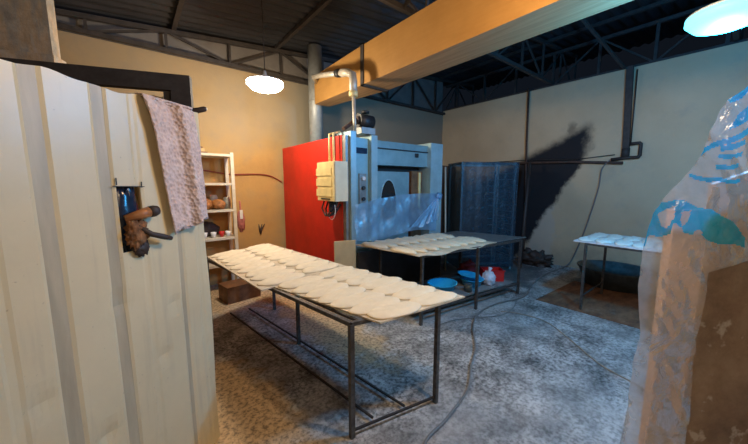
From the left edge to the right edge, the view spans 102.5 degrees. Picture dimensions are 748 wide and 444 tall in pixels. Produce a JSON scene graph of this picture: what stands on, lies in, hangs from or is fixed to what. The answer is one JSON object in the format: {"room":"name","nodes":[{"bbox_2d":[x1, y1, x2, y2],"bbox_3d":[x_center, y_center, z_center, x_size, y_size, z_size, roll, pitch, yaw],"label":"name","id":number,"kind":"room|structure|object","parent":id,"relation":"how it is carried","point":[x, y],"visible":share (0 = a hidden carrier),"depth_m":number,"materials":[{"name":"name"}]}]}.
{"room":"commercial kitchen","nodes":[
{"label":"commercial kitchen","id":0,"kind":"room"},
{"bbox_2d":[0,0,60,58],"bbox_3d":[-3.143,-0.476,2.484,1.000,3.420,0.100,-2,8,-18],"label":"beam","id":1,"kind":"structure","parent":0,"point":[25,25],"depth_m":2.41,"materials":[{"name":"wood"}]},
{"bbox_2d":[0,49,66,63],"bbox_3d":[-3.158,-1.160,2.393,1.070,0.400,0.160,-2,8,-18],"label":"trim","id":2,"kind":"structure","parent":1,"relation":"attached to","point":[3,53],"depth_m":2.41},
{"bbox_2d":[57,30,442,285],"bbox_3d":[-1.705,-0.742,5.184,9.100,3.270,0.200,-6,9,-38],"label":"wall","id":3,"kind":"structure","parent":0,"point":[251,125],"depth_m":4.78,"materials":[{"name":"paint"}]},
{"bbox_2d":[203,170,281,182],"bbox_3d":[-2.322,-0.716,4.532,1.925,0.236,0.020,-6,9,-38],"label":"cable","id":4,"kind":"object","parent":3,"relation":"attached to","point":[203,170],"visible":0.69,"depth_m":4.80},
{"bbox_2d":[55,8,473,114],"bbox_3d":[-1.221,-2.838,5.116,10.130,1.009,0.050,-6,9,-38],"label":"roof truss","id":5,"kind":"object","parent":3,"relation":"attached to","point":[143,28],"depth_m":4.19,"materials":[{"name":"metal"}]},
{"bbox_2d":[54,0,718,90],"bbox_3d":[1.314,-2.619,2.445,11.300,1.114,8.452,-6,9,-38],"label":"ceiling","id":6,"kind":"structure","parent":0,"point":[340,28],"depth_m":4.35,"materials":[{"name":"metal"}]},
{"bbox_2d":[246,0,282,92],"bbox_3d":[-1.298,-2.079,3.522,0.418,1.055,0.418,-6,9,-38],"label":"hanging lamp","id":7,"kind":"object","parent":6,"relation":"hanging from","point":[263,83],"visible":1,"depth_m":3.47,"materials":[{"name":"metal"}]},
{"bbox_2d":[246,76,282,92],"bbox_3d":[-1.298,-1.609,3.581,0.418,0.108,0.418,-6,9,-38],"label":"diffuser","id":8,"kind":"object","parent":7,"relation":"attached to","point":[263,84],"depth_m":3.46,"materials":[{"name":"white"}]},
{"bbox_2d":[171,0,675,78],"bbox_3d":[1.299,-2.548,2.313,6.950,0.706,7.650,-6,9,-38],"label":"beam","id":9,"kind":"structure","parent":6,"relation":"attached to","point":[179,6],"depth_m":4.50,"materials":[{"name":"metal"}]},
{"bbox_2d":[314,0,632,106],"bbox_3d":[1.418,-2.034,2.125,0.456,1.031,7.090,-6,9,-38],"label":"ceiling beam","id":10,"kind":"structure","parent":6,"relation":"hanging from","point":[444,34],"depth_m":2.87,"materials":[{"name":"paint"}]},
{"bbox_2d":[684,0,747,35],"bbox_3d":[2.307,-1.911,1.885,0.399,1.314,0.399,-6,9,-38],"label":"hanging lamp","id":11,"kind":"object","parent":6,"relation":"hanging from","point":[722,16],"visible":1,"depth_m":1.91,"materials":[{"name":"metal"}]},
{"bbox_2d":[210,255,657,443],"bbox_3d":[0.675,1.322,2.298,9.300,0.100,8.050,-6,9,-38],"label":"floor","id":12,"kind":"structure","parent":0,"point":[530,384],"depth_m":2.45,"materials":[{"name":"concrete"}]},
{"bbox_2d":[0,57,193,107],"bbox_3d":[-1.973,0.180,1.915,1.560,2.262,0.060,-2,8,-18],"label":"steel frame","id":13,"kind":"object","parent":12,"relation":"on","point":[176,88],"visible":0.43,"depth_m":1.89,"materials":[{"name":"metal"}]},
{"bbox_2d":[129,93,162,219],"bbox_3d":[-1.731,0.210,2.083,0.623,2.120,0.043,-2,8,-18],"label":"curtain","id":14,"kind":"object","parent":13,"relation":"hanging from","point":[137,192],"visible":0.04,"depth_m":2.06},
{"bbox_2d":[0,59,219,443],"bbox_3d":[-1.171,0.467,0.934,0.027,1.940,1.680,2,7,15],"label":"door","id":15,"kind":"structure","parent":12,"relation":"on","point":[100,343],"depth_m":1.15,"materials":[{"name":"white metal"}]},
{"bbox_2d":[116,187,138,252],"bbox_3d":[-1.089,-0.021,1.310,0.074,0.368,0.126,2,7,15],"label":"plastic bag","id":16,"kind":"object","parent":15,"relation":"hanging from","point":[127,202],"visible":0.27,"depth_m":1.29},
{"bbox_2d":[123,219,149,256],"bbox_3d":[-1.031,0.065,1.308,0.046,0.194,0.101,2,7,15],"label":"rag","id":17,"kind":"object","parent":15,"relation":"hanging from","point":[136,238],"visible":0.94,"depth_m":1.30,"materials":[{"name":"fabric"}]},
{"bbox_2d":[123,205,160,221],"bbox_3d":[-1.012,-0.039,1.314,0.052,0.063,0.139,3,8,24],"label":"tool","id":18,"kind":"object","parent":15,"relation":"attached to","point":[149,211],"visible":1,"depth_m":1.30,"materials":[{"name":"brown wood"}]},
{"bbox_2d":[139,225,172,239],"bbox_3d":[-0.993,0.047,1.359,0.030,0.095,0.149,4,8,27],"label":"tool","id":19,"kind":"object","parent":15,"relation":"attached to","point":[148,232],"visible":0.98,"depth_m":1.35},
{"bbox_2d":[134,92,207,234],"bbox_3d":[-0.968,-0.264,1.487,0.110,0.641,0.313,2,7,15],"label":"towel","id":20,"kind":"object","parent":15,"relation":"hanging from","point":[174,124],"visible":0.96,"depth_m":1.48,"materials":[{"name":"fabric"}]},
{"bbox_2d":[201,153,238,279],"bbox_3d":[-2.404,0.017,4.282,0.754,1.990,0.376,-6,9,-38],"label":"shelf unit","id":21,"kind":"object","parent":12,"relation":"on","point":[234,236],"visible":0.34,"depth_m":4.32,"materials":[{"name":"paint"}]},
{"bbox_2d":[204,221,219,236],"bbox_3d":[-2.436,0.102,4.358,0.367,0.221,0.200,-6,9,-38],"label":"sack","id":22,"kind":"object","parent":21,"relation":"on","point":[209,227],"visible":0.45,"depth_m":4.34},
{"bbox_2d":[212,199,225,208],"bbox_3d":[-2.227,-0.257,4.295,0.188,0.150,0.187,-6,9,-38],"label":"bag","id":23,"kind":"object","parent":21,"relation":"on","point":[217,203],"visible":0.95,"depth_m":4.24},
{"bbox_2d":[223,197,230,208],"bbox_3d":[-2.168,-0.284,4.415,0.110,0.170,0.108,-6,9,-38],"label":"jar","id":24,"kind":"object","parent":21,"relation":"on","point":[226,200],"visible":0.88,"depth_m":4.38,"materials":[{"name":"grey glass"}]},
{"bbox_2d":[237,201,244,232],"bbox_3d":[-1.973,-0.075,4.442,0.117,0.472,0.067,-6,9,-38],"label":"brush","id":25,"kind":"object","parent":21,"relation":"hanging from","point":[240,216],"visible":1,"depth_m":4.42,"materials":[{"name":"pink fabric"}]},
{"bbox_2d":[218,278,260,304],"bbox_3d":[-1.843,0.930,4.120,0.300,0.220,0.440,7,10,42],"label":"wooden crate","id":26,"kind":"object","parent":12,"relation":"on","point":[237,290],"visible":0.79,"depth_m":4.00,"materials":[{"name":"wood"}]},
{"bbox_2d":[207,258,440,439],"bbox_3d":[-0.680,0.838,2.740,2.560,0.749,0.710,6,10,42],"label":"work table","id":27,"kind":"object","parent":12,"relation":"on","point":[351,325],"visible":0.54,"depth_m":2.07,"materials":[{"name":"metal"}]},
{"bbox_2d":[207,243,344,290],"bbox_3d":[-1.129,0.404,3.138,1.654,0.010,0.886,7,10,44],"label":"board","id":28,"kind":"object","parent":27,"relation":"on","point":[240,275],"visible":0.2,"depth_m":2.82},
{"bbox_2d":[211,249,244,257],"bbox_3d":[-1.657,0.349,3.418,0.189,0.027,0.416,4,8,27],"label":"loaf","id":29,"kind":"object","parent":28,"relation":"on","point":[236,250],"visible":0.86,"depth_m":3.38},
{"bbox_2d":[217,252,251,259],"bbox_3d":[-1.529,0.364,3.301,0.203,0.026,0.400,5,9,33],"label":"loaf","id":30,"kind":"object","parent":28,"relation":"on","point":[223,257],"visible":0.86,"depth_m":3.26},
{"bbox_2d":[221,254,255,262],"bbox_3d":[-1.428,0.380,3.185,0.185,0.024,0.394,4,8,30],"label":"loaf","id":31,"kind":"object","parent":28,"relation":"on","point":[228,260],"visible":0.83,"depth_m":3.13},
{"bbox_2d":[225,257,262,265],"bbox_3d":[-1.327,0.393,3.075,0.185,0.027,0.406,5,9,32],"label":"loaf","id":32,"kind":"object","parent":28,"relation":"on","point":[248,259],"visible":0.91,"depth_m":3.04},
{"bbox_2d":[230,260,269,269],"bbox_3d":[-1.208,0.409,2.946,0.190,0.027,0.417,5,9,33],"label":"loaf","id":33,"kind":"object","parent":28,"relation":"on","point":[239,266],"visible":0.8,"depth_m":2.90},
{"bbox_2d":[237,262,274,272],"bbox_3d":[-1.111,0.424,2.834,0.200,0.026,0.395,4,8,29],"label":"loaf","id":34,"kind":"object","parent":28,"relation":"on","point":[257,266],"visible":0.93,"depth_m":2.80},
{"bbox_2d":[245,244,271,249],"bbox_3d":[-1.451,0.307,3.766,0.184,0.024,0.394,4,8,26],"label":"loaf","id":35,"kind":"object","parent":28,"relation":"on","point":[259,245],"visible":0.88,"depth_m":3.72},
{"bbox_2d":[249,246,278,252],"bbox_3d":[-1.331,0.322,3.638,0.184,0.026,0.421,4,8,29],"label":"loaf","id":36,"kind":"object","parent":28,"relation":"on","point":[259,249],"visible":0.81,"depth_m":3.60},
{"bbox_2d":[245,265,285,277],"bbox_3d":[-0.978,0.438,2.726,0.186,0.025,0.419,6,9,40],"label":"loaf","id":37,"kind":"object","parent":28,"relation":"on","point":[273,268],"visible":0.8,"depth_m":2.69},
{"bbox_2d":[255,248,283,254],"bbox_3d":[-1.217,0.337,3.522,0.178,0.026,0.409,4,8,27],"label":"loaf","id":38,"kind":"object","parent":28,"relation":"on","point":[263,252],"visible":0.93,"depth_m":3.47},
{"bbox_2d":[250,269,294,280],"bbox_3d":[-0.877,0.451,2.619,0.188,0.027,0.412,6,10,41],"label":"loaf","id":39,"kind":"object","parent":28,"relation":"on","point":[259,277],"visible":0.9,"depth_m":2.58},
{"bbox_2d":[264,250,292,257],"bbox_3d":[-1.084,0.350,3.417,0.181,0.025,0.408,5,9,34],"label":"loaf","id":40,"kind":"object","parent":28,"relation":"on","point":[267,255],"visible":0.88,"depth_m":3.38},
{"bbox_2d":[257,273,304,285],"bbox_3d":[-0.764,0.466,2.497,0.192,0.027,0.421,7,10,42],"label":"loaf","id":41,"kind":"object","parent":28,"relation":"on","point":[276,280],"visible":0.96,"depth_m":2.45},
{"bbox_2d":[266,252,300,259],"bbox_3d":[-0.980,0.367,3.280,0.182,0.026,0.417,6,10,41],"label":"loaf","id":42,"kind":"object","parent":28,"relation":"on","point":[279,256],"visible":0.91,"depth_m":3.22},
{"bbox_2d":[278,254,307,263],"bbox_3d":[-0.851,0.382,3.170,0.181,0.025,0.407,5,9,34],"label":"loaf","id":43,"kind":"object","parent":28,"relation":"on","point":[288,259],"visible":0.84,"depth_m":3.13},
{"bbox_2d":[284,257,316,265],"bbox_3d":[-0.742,0.395,3.061,0.182,0.026,0.417,5,9,34],"label":"loaf","id":44,"kind":"object","parent":28,"relation":"on","point":[295,262],"visible":0.97,"depth_m":3.01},
{"bbox_2d":[295,260,328,269],"bbox_3d":[-0.604,0.410,2.943,0.183,0.025,0.411,7,10,42],"label":"loaf","id":45,"kind":"object","parent":28,"relation":"on","point":[312,263],"visible":0.9,"depth_m":2.90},
{"bbox_2d":[302,263,337,273],"bbox_3d":[-0.503,0.425,2.831,0.186,0.025,0.419,7,10,44],"label":"loaf","id":46,"kind":"object","parent":28,"relation":"on","point":[321,267],"visible":1,"depth_m":2.78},
{"bbox_2d":[274,266,464,323],"bbox_3d":[-0.053,0.518,2.241,1.223,0.010,0.788,6,9,39],"label":"board","id":47,"kind":"object","parent":27,"relation":"on","point":[458,297],"visible":0.12,"depth_m":2.03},
{"bbox_2d":[278,275,323,288],"bbox_3d":[-0.576,0.476,2.429,0.404,0.024,0.190,-7,10,-43],"label":"loaf","id":48,"kind":"object","parent":47,"relation":"on","point":[294,283],"visible":0.91,"depth_m":2.38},
{"bbox_2d":[292,279,337,293],"bbox_3d":[-0.454,0.488,2.327,0.203,0.026,0.401,7,10,42],"label":"loaf","id":49,"kind":"object","parent":47,"relation":"on","point":[305,288],"visible":0.88,"depth_m":2.29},
{"bbox_2d":[305,283,348,297],"bbox_3d":[-0.348,0.499,2.239,0.197,0.026,0.388,6,9,40],"label":"loaf","id":50,"kind":"object","parent":47,"relation":"on","point":[318,292],"visible":0.87,"depth_m":2.21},
{"bbox_2d":[319,266,353,277],"bbox_3d":[-0.332,0.441,2.707,0.185,0.025,0.417,6,9,38],"label":"loaf","id":51,"kind":"object","parent":47,"relation":"on","point":[330,273],"visible":0.9,"depth_m":2.67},
{"bbox_2d":[317,287,365,303],"bbox_3d":[-0.223,0.512,2.145,0.409,0.026,0.178,-7,10,-44],"label":"loaf","id":52,"kind":"object","parent":47,"relation":"on","point":[329,298],"visible":0.92,"depth_m":2.11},
{"bbox_2d":[332,269,368,281],"bbox_3d":[-0.204,0.454,2.605,0.192,0.024,0.409,6,10,42],"label":"loaf","id":53,"kind":"object","parent":47,"relation":"on","point":[344,276],"visible":0.94,"depth_m":2.57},
{"bbox_2d":[329,291,384,308],"bbox_3d":[-0.106,0.522,2.056,0.423,0.027,0.193,-5,9,-34],"label":"loaf","id":54,"kind":"object","parent":47,"relation":"on","point":[347,302],"visible":0.87,"depth_m":2.01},
{"bbox_2d":[345,273,381,285],"bbox_3d":[-0.076,0.467,2.498,0.199,0.026,0.393,6,10,41],"label":"loaf","id":55,"kind":"object","parent":47,"relation":"on","point":[357,280],"visible":0.92,"depth_m":2.45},
{"bbox_2d":[349,296,399,314],"bbox_3d":[0.007,0.535,1.960,0.396,0.026,0.201,-6,9,-38],"label":"loaf","id":56,"kind":"object","parent":47,"relation":"on","point":[362,308],"visible":0.83,"depth_m":1.94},
{"bbox_2d":[359,277,401,289],"bbox_3d":[0.055,0.479,2.399,0.421,0.026,0.184,-6,9,-39],"label":"loaf","id":57,"kind":"object","parent":47,"relation":"on","point":[370,285],"visible":0.86,"depth_m":2.36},
{"bbox_2d":[367,301,420,319],"bbox_3d":[0.138,0.545,1.886,0.391,0.024,0.183,-4,8,-29],"label":"loaf","id":58,"kind":"object","parent":47,"relation":"on","point":[399,309],"visible":1,"depth_m":1.84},
{"bbox_2d":[371,281,417,294],"bbox_3d":[0.159,0.493,2.288,0.421,0.027,0.192,-5,9,-35],"label":"loaf","id":59,"kind":"object","parent":47,"relation":"on","point":[388,289],"visible":0.86,"depth_m":2.25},
{"bbox_2d":[392,285,435,299],"bbox_3d":[0.295,0.506,2.191,0.402,0.026,0.176,-5,9,-36],"label":"loaf","id":60,"kind":"object","parent":47,"relation":"on","point":[408,293],"visible":0.91,"depth_m":2.16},
{"bbox_2d":[409,291,457,305],"bbox_3d":[0.413,0.520,2.078,0.403,0.026,0.176,-4,8,-28],"label":"loaf","id":61,"kind":"object","parent":47,"relation":"on","point":[432,298],"visible":0.94,"depth_m":2.04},
{"bbox_2d":[334,240,355,316],"bbox_3d":[-0.333,0.665,3.503,0.250,0.900,0.051,-2,8,-19],"label":"wooden board","id":62,"kind":"object","parent":12,"relation":"on","point":[344,251],"visible":0.36,"depth_m":3.47,"materials":[{"name":"wood"}]},
{"bbox_2d":[282,131,442,281],"bbox_3d":[-0.235,-0.161,4.932,1.732,2.180,2.005,-6,9,-38],"label":"oven","id":63,"kind":"object","parent":12,"relation":"on","point":[391,184],"visible":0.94,"depth_m":4.25,"materials":[{"name":"metal"}]},
{"bbox_2d":[307,43,322,141],"bbox_3d":[-0.970,-2.042,4.981,0.380,1.630,0.380,-6,9,-38],"label":"flue pipe","id":64,"kind":"object","parent":63,"relation":"on","point":[314,51],"visible":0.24,"depth_m":4.89,"materials":[{"name":"metal"}]},
{"bbox_2d":[316,131,347,219],"bbox_3d":[-0.507,-0.573,3.700,0.232,1.098,0.430,-6,9,-38],"label":"electrical box","id":65,"kind":"object","parent":63,"relation":"attached to","point":[332,176],"visible":1,"depth_m":3.59,"materials":[{"name":"beige plastic"}]},
{"bbox_2d":[312,68,357,136],"bbox_3d":[-0.616,-1.643,4.173,0.191,1.058,1.418,-4,8,-30],"label":"exhaust pipe","id":66,"kind":"object","parent":63,"relation":"attached to","point":[345,72],"visible":0.95,"depth_m":3.65,"materials":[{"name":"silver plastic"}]},
{"bbox_2d":[342,110,375,135],"bbox_3d":[-0.218,-1.261,3.788,0.473,0.285,0.170,-6,9,-38],"label":"motor","id":67,"kind":"object","parent":63,"relation":"on","point":[365,124],"visible":0.81,"depth_m":3.79,"materials":[{"name":"black metal"}]},
{"bbox_2d":[359,174,365,203],"bbox_3d":[-0.146,-0.424,3.823,0.110,0.380,0.019,-6,9,-38],"label":"switch plate","id":68,"kind":"object","parent":63,"relation":"attached to","point":[362,177],"depth_m":3.80,"materials":[{"name":"grey metal"}]},
{"bbox_2d":[377,140,427,167],"bbox_3d":[0.332,-0.951,4.284,0.989,0.310,0.298,-6,9,-38],"label":"hood","id":69,"kind":"object","parent":63,"relation":"attached to","point":[389,154],"depth_m":4.18,"materials":[{"name":"metal"}]},
{"bbox_2d":[440,166,447,232],"bbox_3d":[1.187,-0.277,6.764,1.300,1.950,0.570,-6,9,-38],"label":"post","id":70,"kind":"object","parent":12,"relation":"on","point":[442,195],"visible":0.05,"depth_m":6.66,"materials":[{"name":"grey metal"}]},
{"bbox_2d":[444,167,445,269],"bbox_3d":[1.277,-0.049,5.368,0.032,1.850,0.106,-4,8,-31],"label":"pole","id":71,"kind":"object","parent":12,"relation":"on","point":[444,167],"visible":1,"depth_m":5.34,"materials":[{"name":"metal"}]},
{"bbox_2d":[379,239,521,325],"bbox_3d":[1.062,0.653,4.046,1.828,0.788,0.879,-5,9,-35],"label":"work table","id":72,"kind":"object","parent":12,"relation":"on","point":[476,295],"visible":0.42,"depth_m":3.72,"materials":[{"name":"metal"}]},
{"bbox_2d":[356,231,525,246],"bbox_3d":[0.933,0.247,4.075,2.343,0.008,0.923,-4,8,-31],"label":"metal sheet","id":73,"kind":"object","parent":72,"relation":"on","point":[488,237],"visible":0.25,"depth_m":4.34,"materials":[{"name":"grey metal"}]},
{"bbox_2d":[356,238,496,256],"bbox_3d":[0.672,0.289,3.797,1.520,0.035,1.025,-6,9,-38],"label":"cloth","id":74,"kind":"object","parent":73,"relation":"on","point":[440,251],"visible":0.19,"depth_m":3.45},
{"bbox_2d":[362,242,387,248],"bbox_3d":[0.005,0.269,3.617,0.414,0.048,0.176,6,9,40],"label":"loaf","id":75,"kind":"object","parent":74,"relation":"on","point":[367,244],"visible":1,"depth_m":3.54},
{"bbox_2d":[374,240,397,246],"bbox_3d":[0.138,0.259,3.715,0.171,0.044,0.411,-5,9,-37],"label":"loaf","id":76,"kind":"object","parent":74,"relation":"on","point":[387,243],"visible":0.76,"depth_m":3.65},
{"bbox_2d":[384,239,409,244],"bbox_3d":[0.289,0.247,3.805,0.172,0.045,0.405,-7,10,-43],"label":"loaf","id":77,"kind":"object","parent":74,"relation":"on","point":[396,241],"visible":0.8,"depth_m":3.73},
{"bbox_2d":[390,246,416,254],"bbox_3d":[0.326,0.303,3.349,0.177,0.048,0.414,-6,9,-40],"label":"loaf","id":78,"kind":"object","parent":74,"relation":"on","point":[405,250],"visible":1,"depth_m":3.28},
{"bbox_2d":[402,244,427,252],"bbox_3d":[0.465,0.291,3.443,0.176,0.048,0.414,-5,9,-34],"label":"loaf","id":79,"kind":"object","parent":74,"relation":"on","point":[416,248],"visible":0.81,"depth_m":3.35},
{"bbox_2d":[412,243,438,250],"bbox_3d":[0.604,0.279,3.537,0.167,0.048,0.402,-6,9,-38],"label":"loaf","id":80,"kind":"object","parent":74,"relation":"on","point":[424,245],"visible":0.87,"depth_m":3.45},
{"bbox_2d":[421,241,450,248],"bbox_3d":[0.737,0.269,3.634,0.171,0.044,0.411,-6,10,-41],"label":"loaf","id":81,"kind":"object","parent":74,"relation":"on","point":[439,245],"visible":0.77,"depth_m":3.55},
{"bbox_2d":[430,240,460,246],"bbox_3d":[0.875,0.257,3.728,0.411,0.044,0.171,7,10,42],"label":"loaf","id":82,"kind":"object","parent":74,"relation":"on","point":[451,244],"visible":0.77,"depth_m":3.65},
{"bbox_2d":[441,238,467,245],"bbox_3d":[1.020,0.244,3.819,0.167,0.048,0.402,-6,10,-41],"label":"loaf","id":83,"kind":"object","parent":74,"relation":"on","point":[464,243],"visible":0.6,"depth_m":3.74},
{"bbox_2d":[456,236,485,241],"bbox_3d":[1.291,0.221,4.010,0.411,0.044,0.171,7,10,44],"label":"loaf","id":84,"kind":"object","parent":74,"relation":"on","point":[475,239],"visible":0.7,"depth_m":3.94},
{"bbox_2d":[416,272,512,295],"bbox_3d":[1.046,0.872,4.061,1.714,0.020,0.770,-5,9,-35],"label":"shelf board","id":85,"kind":"object","parent":72,"relation":"attached to","point":[458,289],"visible":0.22,"depth_m":4.07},
{"bbox_2d":[427,278,456,291],"bbox_3d":[0.876,0.830,3.866,0.424,0.110,0.360,-6,9,-38],"label":"plastic basin","id":86,"kind":"object","parent":85,"relation":"on","point":[445,284],"visible":0.87,"depth_m":3.97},
{"bbox_2d":[457,259,475,275],"bbox_3d":[1.397,0.680,4.477,0.311,0.252,0.276,-6,9,-38],"label":"cloth bundle","id":87,"kind":"object","parent":85,"relation":"on","point":[468,265],"visible":0.54,"depth_m":4.42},
{"bbox_2d":[460,276,483,287],"bbox_3d":[1.326,0.809,4.072,0.318,0.100,0.318,-6,9,-38],"label":"plastic basin","id":88,"kind":"object","parent":85,"relation":"on","point":[464,280],"visible":0.54,"depth_m":4.00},
{"bbox_2d":[458,270,480,278],"bbox_3d":[1.290,0.719,4.065,0.293,0.082,0.357,5,9,34],"label":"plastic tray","id":89,"kind":"object","parent":88,"relation":"on","point":[466,274],"visible":0.77,"depth_m":4.12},
{"bbox_2d":[482,267,495,285],"bbox_3d":[1.572,0.733,4.108,0.245,0.240,0.190,-6,9,-38],"label":"plastic bag","id":90,"kind":"object","parent":85,"relation":"on","point":[489,277],"visible":0.98,"depth_m":4.06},
{"bbox_2d":[480,267,504,281],"bbox_3d":[1.695,0.747,4.320,0.300,0.160,0.210,1,7,4],"label":"plastic crate","id":91,"kind":"object","parent":85,"relation":"on","point":[499,273],"visible":0.68,"depth_m":4.23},
{"bbox_2d":[440,293,516,324],"bbox_3d":[1.497,1.081,3.732,1.803,0.009,0.323,-6,9,-38],"label":"cable","id":92,"kind":"object","parent":12,"relation":"on","point":[516,293],"visible":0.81,"depth_m":3.50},
{"bbox_2d":[423,160,609,443],"bbox_3d":[1.796,0.139,3.439,0.860,1.951,5.451,7,10,42],"label":"hose","id":93,"kind":"object","parent":12,"relation":"on","point":[447,417],"visible":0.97,"depth_m":2.91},
{"bbox_2d":[521,162,530,267],"bbox_3d":[2.835,-0.135,5.640,0.059,1.961,0.421,5,9,35],"label":"post","id":94,"kind":"object","parent":12,"relation":"on","point":[529,163],"visible":0.76,"depth_m":5.62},
{"bbox_2d":[522,247,553,267],"bbox_3d":[3.109,0.729,5.774,0.363,0.441,0.662,-6,9,-38],"label":"heap","id":95,"kind":"object","parent":12,"relation":"on","point":[530,257],"visible":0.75,"depth_m":5.66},
{"bbox_2d":[501,311,644,389],"bbox_3d":[1.980,1.249,2.417,0.335,0.011,2.652,-2,7,-12],"label":"cable","id":96,"kind":"object","parent":12,"relation":"on","point":[501,311],"visible":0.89,"depth_m":2.78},
{"bbox_2d":[536,281,655,331],"bbox_3d":[3.461,1.082,3.754,1.610,0.007,2.060,-6,9,-38],"label":"sheet","id":97,"kind":"object","parent":12,"relation":"on","point":[636,310],"visible":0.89,"depth_m":3.90,"materials":[{"name":"cardboard"}]},
{"bbox_2d":[577,260,658,292],"bbox_3d":[3.680,0.830,4.598,0.874,0.280,0.978,-6,9,-38],"label":"tub","id":98,"kind":"object","parent":97,"relation":"on","point":[618,276],"visible":0.91,"depth_m":4.45,"materials":[{"name":"plastic"}]},
{"bbox_2d":[579,243,661,309],"bbox_3d":[3.235,0.693,3.496,0.866,0.847,1.146,-6,9,-38],"label":"work table","id":99,"kind":"object","parent":97,"relation":"on","point":[585,244],"visible":0.4,"depth_m":3.66,"materials":[{"name":"metal"}]},
{"bbox_2d":[573,234,662,252],"bbox_3d":[3.224,0.261,3.471,0.900,0.014,1.320,-6,9,-38],"label":"board","id":100,"kind":"object","parent":99,"relation":"on","point":[653,249],"visible":0.12,"depth_m":3.44,"materials":[{"name":"white wood"}]},
{"bbox_2d":[578,236,598,240],"bbox_3d":[2.682,0.199,3.750,0.396,0.037,0.174,-5,9,-35],"label":"loaf","id":101,"kind":"object","parent":100,"relation":"on","point":[585,238],"visible":0.99,"depth_m":3.69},
{"bbox_2d":[596,237,614,243],"bbox_3d":[2.792,0.216,3.614,0.396,0.037,0.174,-6,9,-39],"label":"loaf","id":102,"kind":"object","parent":100,"relation":"on","point":[606,240],"visible":1,"depth_m":3.54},
{"bbox_2d":[615,240,633,245],"bbox_3d":[2.905,0.234,3.482,0.409,0.034,0.171,-7,10,-42],"label":"loaf","id":103,"kind":"object","parent":100,"relation":"on","point":[620,242],"visible":0.99,"depth_m":3.42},
{"bbox_2d":[623,236,641,241],"bbox_3d":[3.221,0.201,3.734,0.396,0.037,0.174,-6,9,-39],"label":"loaf","id":104,"kind":"object","parent":100,"relation":"on","point":[631,238],"visible":0.93,"depth_m":3.67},
{"bbox_2d":[632,242,654,247],"bbox_3d":[3.010,0.250,3.344,0.396,0.037,0.174,-5,9,-34],"label":"loaf","id":105,"kind":"object","parent":100,"relation":"on","point":[636,245],"visible":0.95,"depth_m":3.28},
{"bbox_2d":[642,238,661,243],"bbox_3d":[3.334,0.219,3.602,0.409,0.034,0.171,-6,9,-40],"label":"loaf","id":106,"kind":"object","parent":100,"relation":"on","point":[650,240],"visible":0.78,"depth_m":3.54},
{"bbox_2d":[638,209,705,443],"bbox_3d":[1.246,0.669,1.279,0.135,1.450,0.036,0,7,0],"label":"plank","id":107,"kind":"object","parent":12,"relation":"on","point":[676,247],"visible":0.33,"depth_m":1.22,"materials":[{"name":"wood"}]},
{"bbox_2d":[620,86,747,443],"bbox_3d":[1.254,0.440,1.164,0.492,1.915,0.035,0,7,2],"label":"plastic film","id":108,"kind":"object","parent":12,"relation":"on","point":[668,428],"visible":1,"depth_m":1.12,"materials":[{"name":"plastic"}]},
{"bbox_2d":[681,171,747,443],"bbox_3d":[1.673,0.501,1.293,0.655,1.780,0.024,0,7,0],"label":"plywood board","id":109,"kind":"object","parent":12,"relation":"on","point":[717,379],"visible":0.67,"depth_m":1.29,"materials":[{"name":"wood"}]},
{"bbox_3d":[1.973,-0.116,5.608,1.010,1.920,0.580,-1,7,-8],"label":"rack","id":110,"kind":"object","parent":12,"relation":"on","visible":0},
{"bbox_2d":[446,162,518,267],"bbox_3d":[1.983,-0.146,5.606,1.060,1.880,0.629,-1,7,-8],"label":"plastic wrap","id":111,"kind":"object","parent":110,"relation":"hanging from","point":[496,183],"visible":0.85,"depth_m":5.30,"materials":[{"name":"plastic"}]},
{"bbox_2d":[442,41,747,283],"bbox_3d":[4.222,-0.758,4.907,0.200,3.370,7.650,-6,9,-38],"label":"wall","id":112,"kind":"structure","parent":0,"point":[681,100],"depth_m":5.04,"materials":[{"name":"paint"}]},
{"bbox_2d":[378,0,577,84],"bbox_3d":[0.313,-2.598,3.221,10.130,1.009,0.050,-6,9,-38],"label":"truss","id":113,"kind":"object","parent":112,"relation":"attached to","point":[394,4],"depth_m":5.06,"materials":[{"name":"metal"}]},
{"bbox_2d":[403,0,625,69],"bbox_3d":[2.249,-2.578,3.681,3.960,0.602,0.645,-3,8,-22],"label":"beam","id":114,"kind":"structure","parent":112,"relation":"attached to","point":[584,21],"depth_m":4.40,"materials":[{"name":"metal"}]},
{"bbox_2d":[523,88,529,249],"bbox_3d":[3.083,-0.933,6.089,0.040,3.421,0.140,-6,9,-38],"label":"conduit","id":115,"kind":"object","parent":112,"relation":"attached to","point":[528,95],"visible":0.53,"depth_m":6.01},
{"bbox_2d":[500,154,614,161],"bbox_3d":[2.994,-1.246,6.177,0.014,0.052,3.150,-6,9,-38],"label":"cable","id":116,"kind":"object","parent":112,"relation":"attached to","point":[613,154],"visible":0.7,"depth_m":5.52,"materials":[{"name":"black plastic"}]},
{"bbox_2d":[519,161,622,163],"bbox_3d":[3.232,-1.140,5.853,0.047,0.154,2.572,-6,9,-39],"label":"wall bar","id":117,"kind":"object","parent":112,"relation":"attached to","point":[543,162],"visible":0.79,"depth_m":5.36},
{"bbox_2d":[445,0,747,110],"bbox_3d":[4.219,-2.747,4.659,0.050,0.630,7.661,-6,9,-38],"label":"roof truss","id":118,"kind":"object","parent":112,"relation":"attached to","point":[658,22],"depth_m":5.12,"materials":[{"name":"metal"}]},
{"bbox_2d":[611,65,642,160],"bbox_3d":[4.059,-1.714,4.750,0.110,1.456,0.386,-6,9,-38],"label":"pipe","id":119,"kind":"object","parent":112,"relation":"attached to","point":[627,142],"visible":1,"depth_m":4.74,"materials":[{"name":"metal"}]},
{"bbox_2d":[732,27,744,41],"bbox_3d":[1.722,-2.378,1.481,10.130,1.009,0.050,-6,9,-38],"label":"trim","id":120,"kind":"structure","parent":112,"relation":"attached to","point":[738,34],"depth_m":3.90,"materials":[{"name":"metal"}]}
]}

